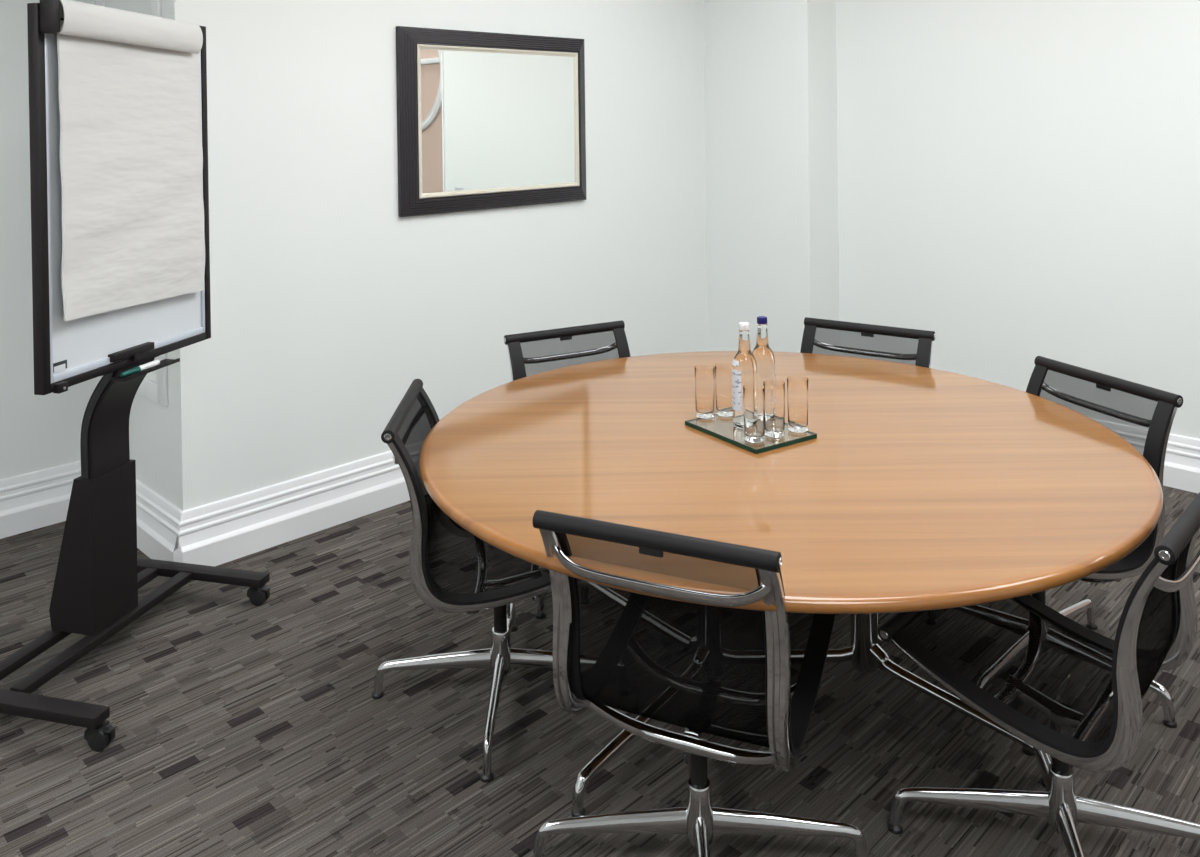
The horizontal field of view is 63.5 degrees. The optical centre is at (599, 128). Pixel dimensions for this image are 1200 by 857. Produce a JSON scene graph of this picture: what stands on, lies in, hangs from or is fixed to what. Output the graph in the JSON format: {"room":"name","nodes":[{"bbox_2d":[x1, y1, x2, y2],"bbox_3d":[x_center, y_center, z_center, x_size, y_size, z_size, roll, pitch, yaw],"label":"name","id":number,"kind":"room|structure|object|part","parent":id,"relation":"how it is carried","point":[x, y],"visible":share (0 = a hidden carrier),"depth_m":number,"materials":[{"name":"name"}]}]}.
{"room":"meeting room","nodes":[
{"label":"meeting room","id":0,"kind":"room"},
{"bbox_2d":[0,0,99,478],"bbox_3d":[-3.751,0.172,2.689,0.250,2.950,4.304,0,1,45],"label":"wall","id":1,"kind":"structure","parent":0,"point":[38,432],"depth_m":3.92,"materials":[{"name":"paint"}]},
{"bbox_2d":[0,460,80,538],"bbox_3d":[-3.558,1.535,2.667,0.046,0.220,4.104,0,1,45],"label":"baseboard","id":2,"kind":"structure","parent":1,"relation":"attached to","point":[29,501],"depth_m":3.93,"materials":[{"name":"white paint"}]},
{"bbox_2d":[94,0,707,510],"bbox_3d":[-0.678,0.111,5.160,1.110,2.950,3.536,0,1,45],"label":"wall","id":3,"kind":"structure","parent":0,"point":[328,303],"depth_m":4.10,"materials":[{"name":"paint"}]},
{"bbox_2d":[96,0,167,406],"bbox_3d":[-1.863,0.013,3.832,0.670,2.042,0.014,0,1,45],"label":"trim","id":4,"kind":"structure","parent":3,"relation":"attached to","point":[157,391],"depth_m":3.63,"materials":[{"name":"white paint"}]},
{"bbox_2d":[136,479,182,561],"bbox_3d":[-1.825,1.502,3.803,0.894,0.220,0.046,0,1,45],"label":"baseboard","id":5,"kind":"structure","parent":3,"relation":"attached to","point":[158,519],"depth_m":3.63,"materials":[{"name":"white paint"}]},
{"bbox_2d":[173,441,427,565],"bbox_3d":[-0.440,1.478,4.574,0.046,0.220,3.094,0,1,45],"label":"baseboard","id":6,"kind":"structure","parent":3,"relation":"attached to","point":[216,533],"depth_m":3.79,"materials":[{"name":"white paint"}]},
{"bbox_2d":[396,26,585,216],"bbox_3d":[-0.463,-0.039,4.551,0.053,0.820,1.112,0,1,45],"label":"wall mirror","id":7,"kind":"object","parent":3,"relation":"attached to","point":[486,120],"visible":1,"depth_m":4.47,"materials":[{"name":"brown wood"}]},
{"bbox_2d":[420,49,574,192],"bbox_3d":[-0.467,-0.039,4.554,0.038,0.632,0.924,0,1,45],"label":"mirror glass","id":8,"kind":"object","parent":7,"relation":"attached to","point":[492,120],"depth_m":4.51,"materials":[{"name":"silver mirror"}]},
{"bbox_2d":[0,486,1199,856],"bbox_3d":[0.151,1.664,1.722,7.230,0.120,8.400,0,1,45],"label":"floor","id":9,"kind":"structure","parent":0,"point":[243,729],"depth_m":2.57,"materials":[{"name":"carpet"}]},
{"bbox_2d":[0,0,270,751],"bbox_3d":[-1.537,0.631,2.966,0.721,1.968,0.828,-1,0,15],"label":"stand","id":10,"kind":"object","parent":9,"relation":"on","point":[100,574],"visible":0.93,"depth_m":2.90,"materials":[{"name":"black metal"}]},
{"bbox_3d":[-1.569,1.283,3.003,0.162,0.465,0.184,-1,0,15],"label":"post","id":11,"kind":"part","parent":10,"relation":"part of","materials":[{"name":"black metal"}]},
{"bbox_3d":[-1.430,0.186,2.948,0.034,1.056,0.704,-1,0,14],"label":"board frame","id":12,"kind":"part","parent":10,"relation":"part of","materials":[{"name":"black metal"}]},
{"bbox_3d":[-1.422,0.186,2.946,0.008,1.008,0.656,-1,0,15],"label":"silver trim","id":13,"kind":"part","parent":10,"relation":"part of","materials":[{"name":"white metal"}]},
{"bbox_2d":[57,0,204,320],"bbox_3d":[-1.387,0.091,2.918,0.056,0.897,0.611,-1,0,15],"label":"paper pad","id":14,"kind":"object","parent":10,"relation":"attached to","point":[131,150],"visible":0.98,"depth_m":2.88,"materials":[{"name":"white paper"}]},
{"bbox_2d":[120,360,159,376],"bbox_3d":[-1.381,0.720,2.912,0.017,0.017,0.155,-1,0,15],"label":"marker pen","id":15,"kind":"object","parent":10,"relation":"on","point":[137,369],"visible":1,"depth_m":2.90,"materials":[{"name":"white plastic"}]},
{"bbox_2d":[372,379,630,782],"bbox_3d":[-0.273,1.183,2.744,0.712,0.836,0.688,-1,1,-21],"label":"office chair","id":16,"kind":"object","parent":9,"relation":"on","point":[499,594],"visible":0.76,"depth_m":2.71,"materials":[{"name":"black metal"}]},
{"bbox_3d":[-0.470,1.532,2.743,0.346,0.120,0.033,-1,0,0],"label":"leg","id":17,"kind":"part","parent":16,"relation":"part of","materials":[{"name":"silver metal"}]},
{"bbox_3d":[-0.284,1.013,2.965,0.568,0.464,0.044,-1,0,-2],"label":"rail","id":18,"kind":"part","parent":16,"relation":"part of","materials":[{"name":"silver metal"}]},
{"bbox_3d":[-0.269,1.017,2.513,0.568,0.464,0.044,-1,0,-2],"label":"rail","id":19,"kind":"part","parent":16,"relation":"part of","materials":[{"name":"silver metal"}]},
{"bbox_3d":[-0.280,1.531,2.553,0.033,0.120,0.346,-1,0,0],"label":"leg","id":20,"kind":"part","parent":16,"relation":"part of","materials":[{"name":"silver metal"}]},
{"bbox_3d":[-0.251,1.299,2.647,0.011,0.013,0.151,-1,0,-8],"label":"lever","id":21,"kind":"part","parent":16,"relation":"part of","materials":[{"name":"silver metal"}]},
{"bbox_3d":[-0.280,1.528,2.932,0.033,0.120,0.346,-1,0,0],"label":"leg","id":22,"kind":"part","parent":16,"relation":"part of","materials":[{"name":"silver metal"}]},
{"bbox_3d":[-0.090,1.527,2.743,0.346,0.120,0.033,-1,0,0],"label":"leg","id":23,"kind":"part","parent":16,"relation":"part of","materials":[{"name":"silver metal"}]},
{"bbox_2d":[504,320,689,618],"bbox_3d":[0.005,1.174,3.443,0.598,0.836,0.660,-1,1,-19],"label":"office chair","id":24,"kind":"object","parent":9,"relation":"on","point":[517,361],"visible":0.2,"depth_m":3.65,"materials":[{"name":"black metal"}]},
{"bbox_3d":[-0.194,1.009,3.336,0.044,0.464,0.568,-1,1,-29],"label":"rail","id":25,"kind":"part","parent":24,"relation":"part of","materials":[{"name":"silver metal"}]},
{"bbox_3d":[-0.103,1.522,3.303,0.033,0.120,0.346,0,1,35],"label":"leg","id":26,"kind":"part","parent":24,"relation":"part of","materials":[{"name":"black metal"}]},
{"bbox_2d":[532,510,867,856],"bbox_3d":[0.219,1.182,2.105,0.613,0.836,0.672,0,1,36],"label":"office chair","id":27,"kind":"object","parent":9,"relation":"on","point":[787,724],"visible":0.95,"depth_m":2.02,"materials":[{"name":"black"}]},
{"bbox_3d":[0.008,1.016,2.197,0.044,0.464,0.568,-1,1,25],"label":"rail","id":28,"kind":"part","parent":27,"relation":"part of","materials":[{"name":"silver metal"}]},
{"bbox_3d":[0.027,1.530,2.104,0.346,0.120,0.033,-1,0,2],"label":"leg","id":29,"kind":"part","parent":27,"relation":"part of","materials":[{"name":"silver metal"}]},
{"bbox_3d":[0.223,1.526,2.287,0.033,0.120,0.346,-1,0,2],"label":"leg","id":30,"kind":"part","parent":27,"relation":"part of","materials":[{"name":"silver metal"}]},
{"bbox_3d":[0.209,1.530,1.908,0.033,0.120,0.346,-1,0,2],"label":"leg","id":31,"kind":"part","parent":27,"relation":"part of","materials":[{"name":"silver metal"}]},
{"bbox_3d":[0.311,1.296,2.083,0.151,0.013,0.011,-1,1,19],"label":"lever","id":32,"kind":"part","parent":27,"relation":"part of","materials":[{"name":"silver metal"}]},
{"bbox_3d":[0.419,1.012,2.009,0.044,0.464,0.568,-1,1,25],"label":"rail","id":33,"kind":"part","parent":27,"relation":"part of","materials":[{"name":"silver metal"}]},
{"bbox_3d":[0.406,1.526,2.091,0.346,0.120,0.033,-1,0,2],"label":"leg","id":34,"kind":"part","parent":27,"relation":"part of","materials":[{"name":"silver metal"}]},
{"bbox_2d":[419,351,1162,816],"bbox_3d":[0.480,1.226,2.761,1.950,0.730,1.950,-1,0,0],"label":"round table","id":35,"kind":"object","parent":9,"relation":"on","point":[917,488],"visible":0.88,"depth_m":2.40,"materials":[{"name":"brown wood"}]},
{"bbox_3d":[0.122,1.520,3.030,0.040,0.120,0.610,-1,1,-36],"label":"leg","id":36,"kind":"part","parent":35,"relation":"part of","materials":[{"name":"silver metal"}]},
{"bbox_3d":[0.118,1.524,2.500,0.040,0.120,0.610,0,1,37],"label":"leg","id":37,"kind":"part","parent":35,"relation":"part of","materials":[{"name":"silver metal"}]},
{"bbox_2d":[685,414,816,453],"bbox_3d":[0.425,0.856,2.759,0.225,0.012,0.305,-1,1,-33],"label":"glass tray","id":38,"kind":"object","parent":35,"relation":"on","point":[720,427],"visible":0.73,"depth_m":2.69,"materials":[{"name":"clear glass"}]},
{"bbox_2d":[694,365,714,417],"bbox_3d":[0.310,0.778,2.869,0.059,0.144,0.059,-1,1,26],"label":"drinking glass","id":39,"kind":"object","parent":38,"relation":"on","point":[704,374],"visible":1,"depth_m":2.84,"materials":[{"name":"clear glass"}]},
{"bbox_2d":[715,363,732,416],"bbox_3d":[0.372,0.777,2.885,0.059,0.144,0.059,0,1,36],"label":"drinking glass","id":40,"kind":"object","parent":38,"relation":"on","point":[723,371],"visible":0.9,"depth_m":2.86,"materials":[{"name":"clear glass"}]},
{"bbox_2d":[732,322,756,428],"bbox_3d":[0.413,0.703,2.771,0.071,0.294,0.072,0,1,30],"label":"water bottle","id":41,"kind":"object","parent":38,"relation":"on","point":[744,366],"visible":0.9,"depth_m":2.75,"materials":[{"name":"clear glass"}]},
{"bbox_2d":[743,384,764,442],"bbox_3d":[0.422,0.778,2.652,0.059,0.144,0.059,-1,0,8],"label":"drinking glass","id":42,"kind":"object","parent":38,"relation":"on","point":[753,394],"visible":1,"depth_m":2.63,"materials":[{"name":"clear glass"}]},
{"bbox_2d":[752,316,774,384],"bbox_3d":[0.474,0.699,2.824,0.071,0.300,0.071,0,1,30],"label":"water bottle","id":43,"kind":"object","parent":38,"relation":"on","point":[763,354],"visible":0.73,"depth_m":2.80,"materials":[{"name":"clear glass"}]},
{"bbox_2d":[763,380,784,436],"bbox_3d":[0.484,0.777,2.692,0.059,0.144,0.059,0,1,41],"label":"drinking glass","id":44,"kind":"object","parent":38,"relation":"on","point":[774,389],"visible":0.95,"depth_m":2.67,"materials":[{"name":"clear glass"}]},
{"bbox_2d":[787,376,807,431],"bbox_3d":[0.557,0.776,2.731,0.059,0.144,0.059,-1,0,14],"label":"drinking glass","id":45,"kind":"object","parent":38,"relation":"on","point":[797,386],"visible":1,"depth_m":2.71,"materials":[{"name":"clear glass"}]},
{"bbox_3d":[0.932,1.509,2.987,0.040,0.120,0.525,0,1,39],"label":"leg","id":46,"kind":"part","parent":35,"relation":"part of","materials":[{"name":"metal"}]},
{"bbox_3d":[0.928,1.513,2.538,0.040,0.120,0.525,-1,1,-38],"label":"leg","id":47,"kind":"part","parent":35,"relation":"part of","materials":[{"name":"silver metal"}]},
{"bbox_2d":[800,317,935,367],"bbox_3d":[0.870,1.163,3.461,0.602,0.835,0.605,0,1,35],"label":"office chair","id":48,"kind":"object","parent":9,"relation":"on","point":[922,357],"visible":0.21,"depth_m":3.66,"materials":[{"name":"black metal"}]},
{"bbox_3d":[1.049,0.993,3.324,0.044,0.464,0.568,0,1,34],"label":"rail","id":49,"kind":"part","parent":48,"relation":"part of","materials":[{"name":"silver metal"}]},
{"bbox_2d":[877,492,1199,856],"bbox_3d":[1.000,1.171,2.132,0.583,0.836,0.649,-1,1,-39],"label":"office chair","id":50,"kind":"object","parent":9,"relation":"on","point":[1062,809],"visible":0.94,"depth_m":2.10,"materials":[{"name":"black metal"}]},
{"bbox_3d":[0.827,1.520,2.167,0.346,0.120,0.033,-1,0,13],"label":"leg","id":51,"kind":"part","parent":50,"relation":"part of","materials":[{"name":"silver metal"}]},
{"bbox_3d":[0.844,1.007,1.962,0.568,0.464,0.044,0,1,43],"label":"rail","id":52,"kind":"part","parent":50,"relation":"part of","materials":[{"name":"silver metal"}]},
{"bbox_3d":[1.055,1.515,2.310,0.033,0.120,0.346,-1,0,13],"label":"leg","id":53,"kind":"part","parent":50,"relation":"part of","materials":[{"name":"silver metal"}]},
{"bbox_3d":[1.052,1.285,2.212,0.011,0.013,0.151,0,1,37],"label":"lever","id":54,"kind":"part","parent":50,"relation":"part of","materials":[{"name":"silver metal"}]},
{"bbox_3d":[0.969,1.520,1.940,0.033,0.120,0.346,-1,0,13],"label":"leg","id":55,"kind":"part","parent":50,"relation":"part of","materials":[{"name":"silver metal"}]},
{"bbox_3d":[1.152,1.000,2.293,0.568,0.464,0.044,0,1,43],"label":"rail","id":56,"kind":"part","parent":50,"relation":"part of","materials":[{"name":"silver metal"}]},
{"bbox_3d":[1.197,1.515,2.082,0.346,0.120,0.033,-1,0,13],"label":"leg","id":57,"kind":"part","parent":50,"relation":"part of","materials":[{"name":"silver metal"}]},
{"bbox_2d":[926,356,1182,727],"bbox_3d":[1.268,1.162,2.831,0.683,0.836,0.627,-1,0,-8],"label":"office chair","id":58,"kind":"object","parent":9,"relation":"on","point":[1134,564],"visible":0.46,"depth_m":2.75,"materials":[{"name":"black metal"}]},
{"bbox_3d":[1.163,1.508,2.981,0.033,0.120,0.346,-1,1,-40],"label":"leg","id":59,"kind":"part","parent":58,"relation":"part of","materials":[{"name":"silver metal"}]},
{"bbox_3d":[1.140,1.511,2.714,0.346,0.120,0.033,-1,1,-40],"label":"leg","id":60,"kind":"part","parent":58,"relation":"part of","materials":[{"name":"silver metal"}]},
{"bbox_3d":[1.430,1.505,2.958,0.346,0.120,0.033,-1,1,-40],"label":"leg","id":61,"kind":"part","parent":58,"relation":"part of","materials":[{"name":"silver metal"}]},
{"bbox_3d":[1.407,1.508,2.691,0.033,0.120,0.346,-1,1,-40],"label":"leg","id":62,"kind":"part","parent":58,"relation":"part of","materials":[{"name":"silver metal"}]},
{"bbox_3d":[1.351,0.995,2.618,0.568,0.464,0.044,-1,1,-21],"label":"rail","id":63,"kind":"part","parent":58,"relation":"part of","materials":[{"name":"silver metal"}]},
{"bbox_2d":[704,0,839,355],"bbox_3d":[0.969,0.086,5.528,0.702,2.950,0.288,0,1,45],"label":"wall","id":64,"kind":"structure","parent":0,"point":[771,65],"depth_m":5.36,"materials":[{"name":"paint"}]},
{"bbox_2d":[836,0,1199,438],"bbox_3d":[1.972,0.079,4.872,3.050,2.950,0.200,0,1,45],"label":"wall","id":65,"kind":"structure","parent":0,"point":[1019,180],"depth_m":4.65,"materials":[{"name":"paint"}]},
{"bbox_2d":[1091,418,1199,493],"bbox_3d":[2.152,1.444,4.548,2.348,0.220,0.046,0,1,45],"label":"baseboard","id":66,"kind":"structure","parent":65,"relation":"attached to","point":[1182,457],"depth_m":4.19,"materials":[{"name":"white paint"}]}
]}

